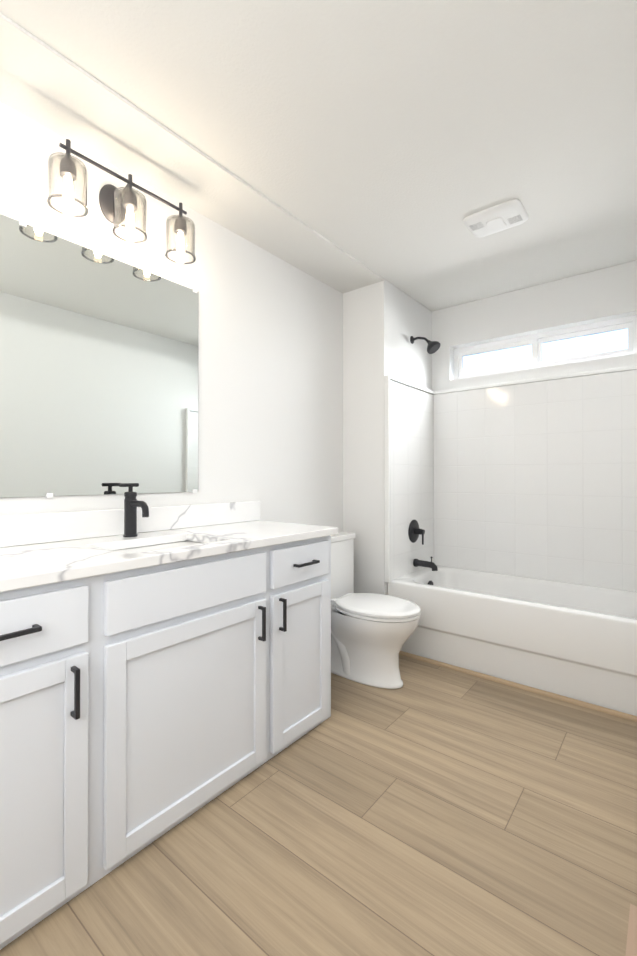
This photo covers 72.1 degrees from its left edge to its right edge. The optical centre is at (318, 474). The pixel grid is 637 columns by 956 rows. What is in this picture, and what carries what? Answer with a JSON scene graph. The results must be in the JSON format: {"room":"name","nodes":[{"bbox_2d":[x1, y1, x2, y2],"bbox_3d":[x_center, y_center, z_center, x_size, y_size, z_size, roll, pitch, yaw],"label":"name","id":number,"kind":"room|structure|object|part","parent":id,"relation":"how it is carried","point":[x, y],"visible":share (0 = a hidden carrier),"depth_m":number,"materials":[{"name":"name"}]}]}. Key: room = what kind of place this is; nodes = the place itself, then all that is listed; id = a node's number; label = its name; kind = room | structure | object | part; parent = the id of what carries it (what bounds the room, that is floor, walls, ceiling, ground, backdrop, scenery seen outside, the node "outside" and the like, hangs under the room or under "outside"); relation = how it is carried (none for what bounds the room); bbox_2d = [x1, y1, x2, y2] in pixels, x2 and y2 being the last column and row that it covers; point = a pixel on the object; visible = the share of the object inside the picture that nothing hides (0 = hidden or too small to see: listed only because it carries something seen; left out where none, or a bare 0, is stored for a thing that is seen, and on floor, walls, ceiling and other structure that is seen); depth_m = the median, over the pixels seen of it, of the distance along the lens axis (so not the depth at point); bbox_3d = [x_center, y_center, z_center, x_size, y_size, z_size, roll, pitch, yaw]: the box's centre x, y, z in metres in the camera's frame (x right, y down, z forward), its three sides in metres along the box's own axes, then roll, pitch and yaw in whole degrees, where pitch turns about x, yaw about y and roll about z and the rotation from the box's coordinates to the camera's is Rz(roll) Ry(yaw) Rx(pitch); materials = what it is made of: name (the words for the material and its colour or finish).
{"room":"bathroom","nodes":[
{"label":"bathroom","id":0,"kind":"room"},
{"bbox_2d":[0,102,342,531],"bbox_3d":[-0.649,-0.143,2.184,0.150,2.605,4.322,0,0,39],"label":"wall","id":1,"kind":"structure","parent":0,"point":[270,382],"depth_m":2.33,"materials":[{"name":"white paint"}]},
{"bbox_2d":[0,214,197,497],"bbox_3d":[-0.848,-0.405,1.807,0.011,0.987,0.834,0,0,39],"label":"mirror","id":2,"kind":"object","parent":1,"relation":"attached to","point":[98,373],"visible":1,"depth_m":1.73,"materials":[{"name":"clear glass"}]},
{"bbox_2d":[47,139,195,264],"bbox_3d":[-0.773,-1.065,1.748,0.208,0.261,0.583,0,0,39],"label":"vanity light","id":3,"kind":"object","parent":1,"relation":"attached to","point":[115,203],"visible":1,"depth_m":1.71,"materials":[{"name":"clear glass"}]},
{"bbox_2d":[0,501,259,546],"bbox_3d":[-0.827,0.198,1.818,0.020,0.108,1.590,0,0,39],"label":"backsplash","id":4,"kind":"structure","parent":1,"relation":"attached to","point":[15,530],"depth_m":1.75,"materials":[{"name":"white stone"}]},
{"bbox_2d":[0,655,636,955],"bbox_3d":[0.150,1.216,1.534,2.200,0.120,4.322,0,0,39],"label":"floor","id":5,"kind":"structure","parent":0,"point":[427,809],"depth_m":1.35,"materials":[{"name":"brown wood"}]},
{"bbox_2d":[0,531,337,949],"bbox_3d":[-0.611,0.720,1.637,0.580,0.872,1.555,0,0,39],"label":"bathroom vanity","id":6,"kind":"object","parent":5,"relation":"on","point":[164,669],"depth_m":1.32,"materials":[{"name":"white paint"}]},
{"bbox_2d":[0,519,337,586],"bbox_3d":[-0.618,0.268,1.649,0.558,0.033,1.590,0,0,39],"label":"countertop","id":7,"kind":"structure","parent":6,"relation":"on","point":[29,562],"depth_m":1.49,"materials":[{"name":"white stone"}]},
{"bbox_2d":[119,483,151,534],"bbox_3d":[-0.722,0.144,1.740,0.154,0.214,0.076,0,0,39],"label":"faucet","id":8,"kind":"object","parent":7,"relation":"on","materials":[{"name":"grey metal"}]},
{"bbox_2d":[116,539,211,550],"bbox_3d":[-0.578,0.355,1.623,0.333,0.166,0.454,0,0,39],"label":"sink","id":9,"kind":"object","parent":7,"relation":"in","point":[159,542],"depth_m":1.75,"materials":[{"name":"white ceramic"}]},
{"bbox_2d":[331,532,420,688],"bbox_3d":[0.239,0.774,2.554,0.742,0.785,0.448,0,0,39],"label":"toilet","id":10,"kind":"object","parent":5,"relation":"on","point":[371,633],"visible":0.77,"depth_m":2.41,"materials":[{"name":"white ceramic"}]},
{"bbox_3d":[0.035,0.429,2.720,0.219,0.092,0.448,0,0,39],"label":"tank lid","id":11,"kind":"part","parent":10,"relation":"part of","materials":[{"name":"white ceramic"}]},
{"bbox_3d":[0.330,0.749,2.481,0.508,0.046,0.380,0,0,39],"label":"seat","id":12,"kind":"part","parent":10,"relation":"part of","materials":[{"name":"white plastic"}]},
{"bbox_2d":[384,336,636,715],"bbox_3d":[1.273,0.084,2.672,1.560,2.158,0.746,0,0,39],"label":"bathtub","id":13,"kind":"object","parent":5,"relation":"on","point":[510,531],"visible":0.94,"depth_m":2.85,"materials":[{"name":"white plastic"}]},
{"bbox_2d":[399,651,636,721],"bbox_3d":[1.060,1.151,2.401,1.560,0.019,0.018,0,0,39],"label":"baseboard","id":14,"kind":"structure","parent":13,"relation":"attached to","point":[549,694],"depth_m":2.35,"materials":[{"name":"beige wood"}]},
{"bbox_2d":[625,903,636,955],"bbox_3d":[0.782,1.150,0.993,0.140,0.005,0.340,0,0,39],"label":"floor vent","id":15,"kind":"object","parent":5,"relation":"in","point":[631,947],"visible":1,"depth_m":1.09,"materials":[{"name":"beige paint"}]},
{"bbox_2d":[0,0,636,310],"bbox_3d":[0.150,-1.368,1.550,2.200,0.162,4.322,0,0,39],"label":"ceiling","id":16,"kind":"structure","parent":0,"point":[343,146],"depth_m":1.59,"materials":[{"name":"white paint"}]},
{"bbox_2d":[463,199,527,236],"bbox_3d":[0.898,-1.283,2.217,0.270,0.029,0.224,0,0,39],"label":"ceiling exhaust fan","id":17,"kind":"object","parent":16,"relation":"attached to","point":[499,217],"visible":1,"depth_m":2.19,"materials":[{"name":"white plastic"}]},
{"bbox_2d":[343,279,431,594],"bbox_3d":[0.598,-0.136,3.350,0.333,2.605,0.942,0,0,39],"label":"wall","id":18,"kind":"structure","parent":0,"point":[384,321],"depth_m":2.99,"materials":[{"name":"white paint"}]},
{"bbox_2d":[432,260,636,391],"bbox_3d":[1.555,-0.138,3.025,1.567,2.605,0.150,0,0,39],"label":"wall","id":19,"kind":"structure","parent":0,"point":[605,294],"depth_m":2.99,"materials":[{"name":"white paint"}]},
{"bbox_2d":[454,315,636,379],"bbox_3d":[1.541,-0.855,3.086,1.180,0.260,0.050,0,0,39],"label":"window","id":20,"kind":"structure","parent":19,"relation":"in","point":[538,340],"depth_m":3.04,"materials":[{"name":"white plastic"}]}
]}

